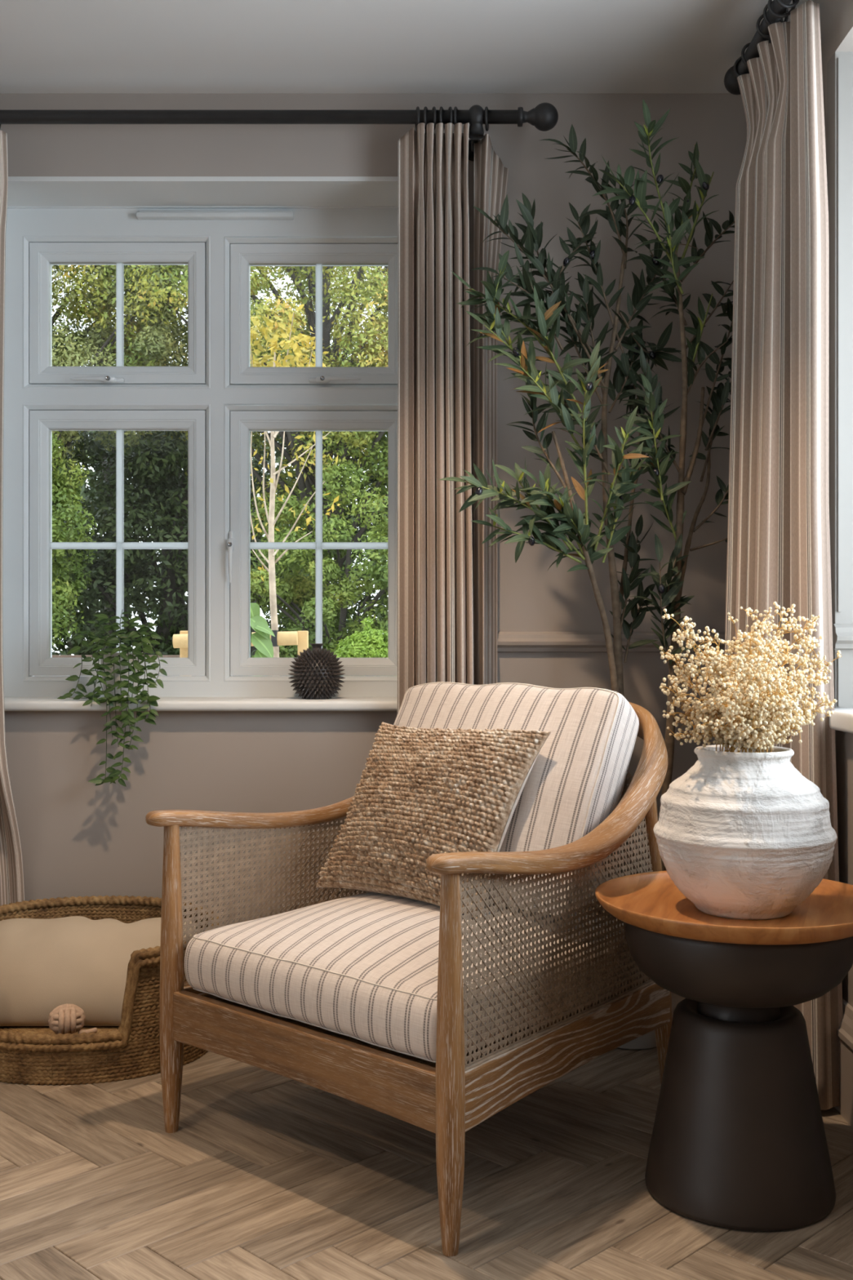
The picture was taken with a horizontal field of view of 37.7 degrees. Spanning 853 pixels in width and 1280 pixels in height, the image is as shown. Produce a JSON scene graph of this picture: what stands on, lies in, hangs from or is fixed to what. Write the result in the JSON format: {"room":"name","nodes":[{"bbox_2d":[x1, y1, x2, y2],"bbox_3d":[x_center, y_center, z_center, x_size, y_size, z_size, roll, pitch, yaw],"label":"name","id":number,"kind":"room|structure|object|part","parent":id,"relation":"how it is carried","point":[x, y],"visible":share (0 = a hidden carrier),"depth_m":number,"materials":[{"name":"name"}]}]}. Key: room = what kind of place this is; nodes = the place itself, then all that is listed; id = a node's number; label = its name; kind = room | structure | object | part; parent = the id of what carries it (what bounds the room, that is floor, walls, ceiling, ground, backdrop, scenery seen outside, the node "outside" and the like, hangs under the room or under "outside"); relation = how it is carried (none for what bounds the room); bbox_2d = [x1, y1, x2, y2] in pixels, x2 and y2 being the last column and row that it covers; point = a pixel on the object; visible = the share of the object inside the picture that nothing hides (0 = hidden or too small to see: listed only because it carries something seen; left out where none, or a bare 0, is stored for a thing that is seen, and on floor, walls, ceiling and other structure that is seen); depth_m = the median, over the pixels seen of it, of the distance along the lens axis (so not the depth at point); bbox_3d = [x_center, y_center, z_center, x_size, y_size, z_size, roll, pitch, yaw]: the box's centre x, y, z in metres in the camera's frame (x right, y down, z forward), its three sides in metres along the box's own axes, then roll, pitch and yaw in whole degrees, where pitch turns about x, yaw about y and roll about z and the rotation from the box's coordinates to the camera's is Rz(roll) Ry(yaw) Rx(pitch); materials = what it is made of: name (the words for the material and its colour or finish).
{"room":"living room","nodes":[
{"label":"living room","id":0,"kind":"room"},
{"bbox_2d":[0,93,746,924],"bbox_3d":[-1.218,-0.220,3.420,4.765,2.420,0.300,0,0,0],"label":"wall","id":1,"kind":"structure","parent":0,"point":[78,837],"depth_m":3.27,"materials":[{"name":"beige paint"}]},
{"bbox_2d":[2,206,398,697],"bbox_3d":[-0.585,-0.526,3.487,1.200,1.367,0.086,0,0,0],"label":"window","id":2,"kind":"structure","parent":1,"relation":"in","point":[218,398],"depth_m":3.48,"materials":[{"name":"white plastic"}]},
{"bbox_3d":[-0.911,-0.722,3.463,0.145,0.019,0.036,0,0,0],"label":"handle","id":3,"kind":"part","parent":2,"relation":"part of","materials":[{"name":"white plastic"}]},
{"bbox_3d":[-0.861,-0.270,3.499,0.489,0.738,0.042,0,0,0],"label":"sash frame","id":4,"kind":"part","parent":2,"relation":"part of","materials":[{"name":"white plastic"}]},
{"bbox_3d":[-0.861,-0.910,3.499,0.489,0.391,0.042,0,0,0],"label":"sash frame","id":5,"kind":"part","parent":2,"relation":"part of","materials":[{"name":"white plastic"}]},
{"bbox_2d":[136,210,293,219],"bbox_3d":[-0.585,-1.178,3.457,0.432,0.024,0.026,0,0,0],"label":"vent","id":6,"kind":"object","parent":2,"relation":"attached to","point":[140,215],"depth_m":3.44,"materials":[{"name":"white plastic"}]},
{"bbox_3d":[-0.542,-0.231,3.463,0.019,0.145,0.036,0,0,0],"label":"handle","id":7,"kind":"part","parent":2,"relation":"part of","materials":[{"name":"white plastic"}]},
{"bbox_3d":[-0.302,-0.269,3.499,0.489,0.737,0.042,0,0,0],"label":"sash frame","id":8,"kind":"part","parent":2,"relation":"part of","materials":[{"name":"white plastic"}]},
{"bbox_3d":[-0.302,-0.907,3.499,0.489,0.390,0.042,0,0,0],"label":"sash frame","id":9,"kind":"part","parent":2,"relation":"part of","materials":[{"name":"white plastic"}]},
{"bbox_3d":[-0.255,-0.722,3.463,0.145,0.019,0.036,0,0,0],"label":"handle","id":10,"kind":"part","parent":2,"relation":"part of","materials":[{"name":"white plastic"}]},
{"bbox_2d":[4,697,397,711],"bbox_3d":[-0.585,0.171,3.365,1.270,0.026,0.270,0,0,0],"label":"windowsill","id":11,"kind":"structure","parent":1,"relation":"attached to","point":[11,704],"depth_m":3.23,"materials":[{"name":"white paint"}]},
{"bbox_2d":[57,610,167,786],"bbox_3d":[-0.799,0.145,3.257,0.255,0.454,0.227,0,0,39],"label":"trailing plant","id":12,"kind":"object","parent":11,"relation":"on","point":[121,673],"visible":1,"depth_m":3.24,"materials":[{"name":"green plant"}]},
{"bbox_3d":[-0.898,0.123,3.280,0.053,0.060,0.122,0,0,29],"label":"stem","id":13,"kind":"part","parent":12,"relation":"part of","materials":[{"name":"green plant"}]},
{"bbox_3d":[-0.878,0.061,3.308,0.104,0.172,0.077,0,0,0],"label":"stem","id":14,"kind":"part","parent":12,"relation":"part of","materials":[{"name":"green plant"}]},
{"bbox_3d":[-0.851,0.084,3.279,0.016,0.173,0.140,0,0,12],"label":"stem","id":15,"kind":"part","parent":12,"relation":"part of","materials":[{"name":"green plant"}]},
{"bbox_3d":[-0.845,0.128,3.268,0.065,0.244,0.148,0,0,-8],"label":"stem","id":16,"kind":"part","parent":12,"relation":"part of","materials":[{"name":"green plant"}]},
{"bbox_3d":[-0.833,0.176,3.268,0.023,0.370,0.156,0,0,0],"label":"stem","id":17,"kind":"part","parent":12,"relation":"part of","materials":[{"name":"green plant"}]},
{"bbox_3d":[-0.814,0.144,3.262,0.006,0.257,0.176,0,0,-19],"label":"stem","id":18,"kind":"part","parent":12,"relation":"part of","materials":[{"name":"green plant"}]},
{"bbox_3d":[-0.799,0.106,3.267,0.007,0.215,0.161,0,0,-14],"label":"stem","id":19,"kind":"part","parent":12,"relation":"part of","materials":[{"name":"green plant"}]},
{"bbox_3d":[-0.817,0.096,3.345,0.114,0.124,0.114,0,0,0],"label":"pot","id":20,"kind":"part","parent":12,"relation":"part of","materials":[{"name":"ceramic"}]},
{"bbox_3d":[-0.784,0.174,3.263,0.054,0.371,0.166,0,0,0],"label":"stem","id":21,"kind":"part","parent":12,"relation":"part of","materials":[{"name":"green plant"}]},
{"bbox_3d":[-0.782,0.125,3.262,0.006,0.214,0.175,0,0,-18],"label":"stem","id":22,"kind":"part","parent":12,"relation":"part of","materials":[{"name":"green plant"}]},
{"bbox_3d":[-0.765,0.143,3.268,0.073,0.276,0.157,0,0,0],"label":"stem","id":23,"kind":"part","parent":12,"relation":"part of","materials":[{"name":"green plant"}]},
{"bbox_3d":[-0.756,0.095,3.276,0.017,0.231,0.168,0,0,-30],"label":"stem","id":24,"kind":"part","parent":12,"relation":"part of","materials":[{"name":"green plant"}]},
{"bbox_3d":[-0.752,0.056,3.306,0.124,0.122,0.015,0,0,34],"label":"stem","id":25,"kind":"part","parent":12,"relation":"part of","materials":[{"name":"green plant"}]},
{"bbox_2d":[288,643,346,699],"bbox_3d":[-0.295,0.085,3.365,0.156,0.150,0.155,0,0,0],"label":"vase","id":26,"kind":"object","parent":11,"relation":"on","point":[316,674],"visible":1,"depth_m":3.32,"materials":[{"name":"black ceramic"}]},
{"bbox_2d":[7,176,398,206],"bbox_3d":[-0.585,-0.514,3.380,1.210,1.395,0.221,0,0,0],"label":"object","id":27,"kind":"structure","parent":1,"relation":"attached to","point":[23,191],"depth_m":3.34,"materials":[{"name":"white paint"}]},
{"bbox_2d":[0,102,558,161],"bbox_3d":[-1.034,-1.302,3.193,2.732,0.099,0.153,0,0,0],"label":"pole","id":28,"kind":"object","parent":1,"relation":"attached to","point":[544,117],"visible":0.94,"depth_m":3.13,"materials":[{"name":"black metal"}]},
{"bbox_2d":[0,124,24,905],"bbox_3d":[-1.195,-0.192,3.170,0.340,2.300,0.142,0,0,0],"label":"curtain","id":29,"kind":"object","parent":28,"relation":"hanging from","point":[11,873],"visible":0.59,"depth_m":3.14,"materials":[{"name":"fabric"}]},
{"bbox_2d":[397,106,508,713],"bbox_3d":[0.081,-0.192,3.150,0.300,2.300,0.136,0,0,-13],"label":"curtain","id":30,"kind":"object","parent":28,"relation":"hanging from","point":[435,606],"visible":0.65,"depth_m":3.13,"materials":[{"name":"fabric"}]},
{"bbox_2d":[473,631,724,652],"bbox_3d":[0.482,0.005,3.257,0.765,0.054,0.026,0,0,0],"label":"trim","id":31,"kind":"structure","parent":1,"relation":"attached to","point":[507,642],"depth_m":3.25,"materials":[{"name":"beige paint"}]},
{"bbox_2d":[671,992,685,1013],"bbox_3d":[-1.218,0.858,3.259,4.165,0.225,0.023,0,0,0],"label":"baseboard","id":32,"kind":"structure","parent":1,"relation":"attached to","point":[676,998],"depth_m":3.25,"materials":[{"name":"beige paint"}]},
{"bbox_2d":[0,0,813,93],"bbox_3d":[-1.018,-1.505,0.335,5.165,0.150,6.470,0,0,0],"label":"ceiling","id":33,"kind":"structure","parent":0,"point":[46,46],"depth_m":3.00,"materials":[{"name":"paint"}]},
{"bbox_2d":[0,1013,852,1279],"bbox_3d":[-1.117,1.010,0.297,4.965,0.080,6.394,0,0,0],"label":"floor","id":34,"kind":"structure","parent":0,"point":[264,1175],"depth_m":2.21,"materials":[{"name":"brown wood"}]},
{"bbox_2d":[0,895,222,1085],"bbox_3d":[-0.815,0.817,2.977,0.681,0.313,0.570,0,0,0],"label":"basket","id":35,"kind":"object","parent":34,"relation":"on","point":[29,1055],"visible":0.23,"depth_m":2.75,"materials":[{"name":"brown wicker"}]},
{"bbox_2d":[48,1003,97,1034],"bbox_3d":[-0.796,0.848,2.790,0.085,0.071,0.085,0,0,27],"label":"ball","id":36,"kind":"object","parent":35,"relation":"on","point":[66,1018],"visible":0.97,"depth_m":2.76,"materials":[{"name":"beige fabric"}]},
{"bbox_3d":[-0.814,0.846,2.784,0.014,0.063,0.076,0,0,-18],"label":"cord","id":37,"kind":"part","parent":36,"relation":"part of","materials":[{"name":"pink fabric"}]},
{"bbox_3d":[-0.802,0.834,2.788,0.076,0.014,0.063,0,0,-18],"label":"cord","id":38,"kind":"part","parent":36,"relation":"part of","materials":[{"name":"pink fabric"}]},
{"bbox_3d":[-0.802,0.846,2.788,0.080,0.014,0.067,0,0,-18],"label":"cord","id":39,"kind":"part","parent":36,"relation":"part of","materials":[{"name":"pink fabric"}]},
{"bbox_3d":[-0.802,0.859,2.788,0.076,0.014,0.063,0,0,-18],"label":"cord","id":40,"kind":"part","parent":36,"relation":"part of","materials":[{"name":"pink fabric"}]},
{"bbox_3d":[-0.802,0.846,2.788,0.080,0.067,0.014,0,0,-18],"label":"cord","id":41,"kind":"part","parent":36,"relation":"part of","materials":[{"name":"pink fabric"}]},
{"bbox_3d":[-0.798,0.846,2.776,0.076,0.063,0.014,0,0,-18],"label":"cord","id":42,"kind":"part","parent":36,"relation":"part of","materials":[{"name":"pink fabric"}]},
{"bbox_3d":[-0.802,0.846,2.788,0.014,0.067,0.080,0,0,-18],"label":"cord","id":43,"kind":"part","parent":36,"relation":"part of","materials":[{"name":"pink fabric"}]},
{"bbox_3d":[-0.790,0.846,2.792,0.014,0.063,0.076,0,0,-18],"label":"cord","id":44,"kind":"part","parent":36,"relation":"part of","materials":[{"name":"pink fabric"}]},
{"bbox_3d":[-0.758,0.876,2.795,0.044,0.016,0.018,0,0,-43],"label":"cord","id":45,"kind":"part","parent":36,"relation":"part of","materials":[{"name":"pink fabric"}]},
{"bbox_2d":[0,915,200,1026],"bbox_3d":[-0.815,0.778,2.989,0.531,0.214,0.272,0,0,0],"label":"cushion","id":46,"kind":"object","parent":35,"relation":"on","point":[46,965],"visible":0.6,"depth_m":2.90,"materials":[{"name":"beige fabric"}]},
{"bbox_2d":[145,681,672,1256],"bbox_3d":[0.039,0.532,2.524,0.792,0.882,0.913,0,0,42],"label":"armchair","id":47,"kind":"object","parent":34,"relation":"on","point":[379,1002],"visible":0.8,"depth_m":2.32,"materials":[{"name":"brown wood"}]},
{"bbox_3d":[-0.504,0.667,2.471,0.047,0.606,0.047,0,0,42],"label":"leg","id":48,"kind":"part","parent":47,"relation":"part of","materials":[{"name":"brown wood"}]},
{"bbox_3d":[-0.226,0.738,2.728,0.733,0.096,0.026,0,0,-43],"label":"rail","id":49,"kind":"part","parent":47,"relation":"part of","materials":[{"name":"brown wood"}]},
{"bbox_3d":[-0.226,0.493,2.723,0.727,0.409,0.017,0,0,-43],"label":"cane panel","id":50,"kind":"part","parent":47,"relation":"part of","materials":[{"name":"beige wicker"}]},
{"bbox_3d":[-0.232,0.738,2.227,0.704,0.096,0.026,0,0,42],"label":"rail","id":51,"kind":"part","parent":47,"relation":"part of","materials":[{"name":"brown wood"}]},
{"bbox_3d":[0.039,0.266,2.524,0.792,0.283,0.913,0,0,42],"label":"arm rail","id":52,"kind":"part","parent":47,"relation":"part of","materials":[{"name":"brown wood"}]},
{"bbox_2d":[184,892,643,1061],"bbox_3d":[-0.008,0.604,2.472,0.670,0.172,0.676,0,0,42],"label":"seat cushion","id":53,"kind":"object","parent":47,"relation":"on","point":[355,975],"depth_m":2.27,"materials":[{"name":"fabric"}]},
{"bbox_2d":[315,722,551,918],"bbox_3d":[-0.004,0.351,2.543,0.497,0.350,0.216,0,0,42],"label":"cushion","id":54,"kind":"object","parent":47,"relation":"on","point":[420,793],"visible":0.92,"depth_m":2.47,"materials":[{"name":"fabric"}]},
{"bbox_3d":[0.038,0.667,1.979,0.047,0.606,0.047,0,0,42],"label":"leg","id":55,"kind":"part","parent":47,"relation":"part of","materials":[{"name":"brown wood"}]},
{"bbox_2d":[394,682,639,914],"bbox_3d":[0.154,0.310,2.651,0.589,0.437,0.351,0,0,42],"label":"cushion","id":56,"kind":"object","parent":47,"relation":"on","point":[577,778],"depth_m":2.47,"materials":[{"name":"fabric"}]},
{"bbox_3d":[0.262,0.493,2.279,0.017,0.409,0.727,0,0,38],"label":"cane panel","id":57,"kind":"part","parent":47,"relation":"part of","materials":[{"name":"beige wicker"}]},
{"bbox_3d":[0.267,0.738,2.280,0.026,0.096,0.733,0,0,38],"label":"rail","id":58,"kind":"part","parent":47,"relation":"part of","materials":[{"name":"brown wood"}]},
{"bbox_3d":[0.247,0.444,2.752,0.542,0.507,0.057,0,0,42],"label":"cane panel","id":59,"kind":"part","parent":47,"relation":"part of","materials":[{"name":"beige wicker"}]},
{"bbox_3d":[0.480,0.637,2.586,0.041,0.671,0.179,0,0,26],"label":"leg","id":60,"kind":"part","parent":47,"relation":"part of","materials":[{"name":"brown wood"}]},
{"bbox_2d":[439,98,734,1049],"bbox_3d":[0.426,-0.138,2.965,0.804,2.216,0.372,0,0,0],"label":"tree","id":61,"kind":"object","parent":34,"relation":"on","point":[547,314],"visible":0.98,"depth_m":2.95,"materials":[{"name":"green plant"}]},
{"bbox_3d":[0.497,0.850,3.030,0.208,0.240,0.208,0,0,0],"label":"pot","id":62,"kind":"part","parent":61,"relation":"part of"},
{"bbox_2d":[595,871,852,1231],"bbox_3d":[0.551,0.710,2.205,0.503,0.520,0.503,0,0,20],"label":"side table","id":63,"kind":"object","parent":34,"relation":"on","point":[739,1141],"visible":0.93,"depth_m":2.08,"materials":[{"name":"brown metal"}]},
{"bbox_2d":[595,871,852,945],"bbox_3d":[0.551,0.469,2.205,0.503,0.037,0.503,0,0,20],"label":"tabletop","id":64,"kind":"object","parent":63,"relation":"on","point":[650,904],"depth_m":2.12,"materials":[{"name":"orange wood"}]},
{"bbox_2d":[624,922,852,1008],"bbox_3d":[0.551,0.553,2.205,0.398,0.133,0.398,0,0,20],"label":"table base","id":65,"kind":"object","parent":63,"relation":"on","point":[717,975],"depth_m":2.04,"materials":[{"name":"brown metal"}]},
{"bbox_2d":[653,744,837,919],"bbox_3d":[0.556,0.332,2.196,0.312,0.284,0.310,0,0,-42],"label":"vase","id":66,"kind":"object","parent":63,"relation":"on","point":[746,836],"visible":0.98,"depth_m":2.09,"materials":[{"name":"white ceramic"}]},
{"bbox_2d":[659,601,841,752],"bbox_3d":[0.556,0.132,2.167,0.256,0.400,0.328,0,0,44],"label":"dried flowers","id":67,"kind":"object","parent":66,"relation":"in","point":[755,715],"visible":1,"depth_m":2.14,"materials":[{"name":"beige plant"}]},
{"bbox_2d":[813,0,852,1007],"bbox_3d":[1.165,-0.220,0.335,0.600,2.420,5.870,0,0,0],"label":"wall","id":68,"kind":"structure","parent":0,"point":[846,615],"depth_m":2.64,"materials":[{"name":"paint"}]},
{"bbox_2d":[724,0,791,94],"bbox_3d":[0.787,-1.317,1.804,0.156,0.099,2.407,0,0,0],"label":"pole","id":69,"kind":"object","parent":68,"relation":"attached to","point":[731,82],"visible":0.64,"depth_m":2.81,"materials":[{"name":"black metal"}]},
{"bbox_2d":[724,0,843,1110],"bbox_3d":[0.761,-0.201,2.747,0.156,2.313,0.418,0,0,-6],"label":"curtain","id":70,"kind":"object","parent":69,"relation":"hanging from","point":[779,535],"visible":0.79,"depth_m":2.63,"materials":[{"name":"fabric"}]},
{"bbox_2d":[837,57,841,706],"bbox_3d":[0.874,-0.545,2.643,0.007,1.370,0.006,0,0,0],"label":"trim","id":71,"kind":"structure","parent":68,"relation":"attached to","point":[839,60],"depth_m":2.64,"materials":[{"name":"paint"}]},
{"bbox_2d":[829,708,852,733],"bbox_3d":[1.095,0.164,1.697,0.540,0.039,1.894,0,0,0],"label":"windowsill","id":72,"kind":"structure","parent":68,"relation":"attached to","point":[842,719],"depth_m":2.49,"materials":[{"name":"white paint"}]},
{"bbox_2d":[833,623,852,649],"bbox_3d":[1.113,-0.007,2.632,0.504,0.054,0.026,0,0,0],"label":"trim","id":73,"kind":"structure","parent":68,"relation":"attached to","point":[842,633],"depth_m":2.63,"materials":[{"name":"paint"}]},
{"bbox_2d":[834,998,852,1128],"bbox_3d":[0.854,0.858,0.335,0.023,0.225,5.870,0,0,0],"label":"baseboard","id":74,"kind":"structure","parent":68,"relation":"attached to","point":[845,1032],"depth_m":2.52,"materials":[{"name":"beige paint"}]},
{"label":"outside","id":75,"kind":"structure","parent":0,"visible":0},
{"bbox_3d":[-3.500,1.195,21.785,43.000,0.050,36.430,0,0,0],"label":"ground","id":76,"kind":"structure","parent":75,"visible":0},
{"bbox_2d":[52,431,97,648],"bbox_3d":[-3.069,-0.253,8.581,1.598,2.851,1.476,0,0,0],"label":"tree","id":77,"kind":"object","parent":76,"relation":"on","point":[62,491],"visible":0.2,"depth_m":8.59,"materials":[{"name":"green plant"}]},
{"bbox_2d":[96,271,128,651],"bbox_3d":[-2.872,-1.829,11.400,0.316,6.010,0.247,0,0,0],"label":"tree","id":78,"kind":"object","parent":76,"relation":"on","point":[113,447],"visible":0.02,"depth_m":11.32,"materials":[{"name":"green plant"}]},
{"bbox_2d":[52,655,179,657],"bbox_3d":[-2.625,0.610,7.638,2.950,1.120,0.105,0,0,0],"label":"fence","id":79,"kind":"object","parent":76,"relation":"on","point":[53,656],"visible":0.02,"depth_m":7.58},
{"bbox_2d":[52,265,263,470],"bbox_3d":[-2.916,-1.667,9.524,3.248,5.683,2.485,0,0,-15],"label":"tree","id":80,"kind":"object","parent":76,"relation":"on","point":[76,348],"visible":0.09,"depth_m":9.04,"materials":[{"name":"green plant"}]},
{"bbox_2d":[52,431,282,655],"bbox_3d":[-2.195,-0.517,10.557,2.195,3.385,1.898,0,0,-16],"label":"tree","id":81,"kind":"object","parent":76,"relation":"on","point":[150,472],"visible":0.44,"depth_m":10.16,"materials":[{"name":"green plant"}]},
{"bbox_2d":[155,324,185,637],"bbox_3d":[-2.322,-1.829,11.200,0.316,6.010,0.247,0,0,0],"label":"tree","id":82,"kind":"object","parent":76,"relation":"on","point":[163,551],"visible":0.02,"depth_m":11.12,"materials":[{"name":"green plant"}]},
{"bbox_2d":[52,265,387,642],"bbox_3d":[-1.105,-1.657,9.730,3.710,5.672,3.142,0,0,0],"label":"tree","id":83,"kind":"object","parent":76,"relation":"on","point":[362,290],"visible":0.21,"depth_m":8.97,"materials":[{"name":"green plant"}]},
{"bbox_2d":[52,431,387,655],"bbox_3d":[-1.504,-0.651,13.401,12.902,4.184,1.852,0,0,0],"label":"tree","id":84,"kind":"object","parent":76,"relation":"on","point":[85,492],"visible":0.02,"depth_m":13.14,"materials":[{"name":"green plant"}]},
{"bbox_2d":[250,479,256,655],"bbox_3d":[-1.722,-1.829,11.500,0.316,6.010,0.247,0,0,0],"label":"bare tree","id":85,"kind":"object","parent":76,"relation":"on","point":[252,648],"visible":0.02,"depth_m":11.46,"materials":[{"name":"green plant"}]},
{"bbox_2d":[250,457,387,657],"bbox_3d":[-0.550,-0.074,8.905,2.064,2.502,1.675,0,0,0],"label":"tree","id":86,"kind":"object","parent":76,"relation":"on","point":[293,592],"visible":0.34,"depth_m":8.68,"materials":[{"name":"green plant"}]},
{"bbox_2d":[322,273,387,631],"bbox_3d":[0.675,-1.268,9.899,3.271,4.892,2.845,0,0,-27],"label":"tree","id":87,"kind":"object","parent":76,"relation":"on","point":[381,446],"visible":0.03,"depth_m":9.29,"materials":[{"name":"green plant"}]},
{"bbox_3d":[-1.675,0.688,6.540,3.950,0.965,1.720,0,0,0],"label":"raised bed","id":88,"kind":"object","parent":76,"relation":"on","visible":0},
{"bbox_2d":[250,300,340,657],"bbox_3d":[-0.628,-0.487,5.502,0.526,2.014,0.507,0,0,0],"label":"birch tree","id":89,"kind":"object","parent":88,"relation":"in","point":[270,517],"visible":0.59,"depth_m":5.49,"materials":[{"name":"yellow plant"}]},
{"bbox_2d":[333,617,387,657],"bbox_3d":[-0.279,0.077,6.101,0.372,0.383,0.382,0,0,0],"label":"round shrub","id":90,"kind":"object","parent":88,"relation":"on","point":[371,642],"visible":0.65,"depth_m":6.01,"materials":[{"name":"green plant"}]},
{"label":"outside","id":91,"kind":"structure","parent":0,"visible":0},
{"bbox_3d":[-1.000,1.155,4.615,10.000,0.030,2.090,0,0,0],"label":"patio","id":92,"kind":"object","parent":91,"visible":0},
{"bbox_2d":[172,630,308,657],"bbox_3d":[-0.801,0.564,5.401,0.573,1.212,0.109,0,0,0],"label":"outdoor chair","id":93,"kind":"object","parent":92,"relation":"on","point":[300,638],"visible":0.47,"depth_m":5.36,"materials":[{"name":"beige wood"}]},
{"bbox_3d":[-1.047,0.565,5.434,0.044,1.210,0.043,0,0,0],"label":"post","id":94,"kind":"part","parent":93,"relation":"part of","materials":[{"name":"beige wood"}]},
{"bbox_3d":[-0.821,-0.001,5.380,0.533,0.073,0.059,0,0,0],"label":"rail","id":95,"kind":"part","parent":93,"relation":"part of","materials":[{"name":"beige wood"}]},
{"bbox_3d":[-0.537,0.565,5.434,0.044,1.210,0.043,0,0,0],"label":"post","id":96,"kind":"part","parent":93,"relation":"part of","materials":[{"name":"beige wood"}]},
{"bbox_2d":[250,602,275,657],"bbox_3d":[-0.655,0.512,4.879,0.128,1.317,0.082,0,0,-12],"label":"leaf plant","id":97,"kind":"object","parent":92,"relation":"on","point":[260,640],"visible":0.3,"depth_m":4.88,"materials":[{"name":"green plant"}]}
]}

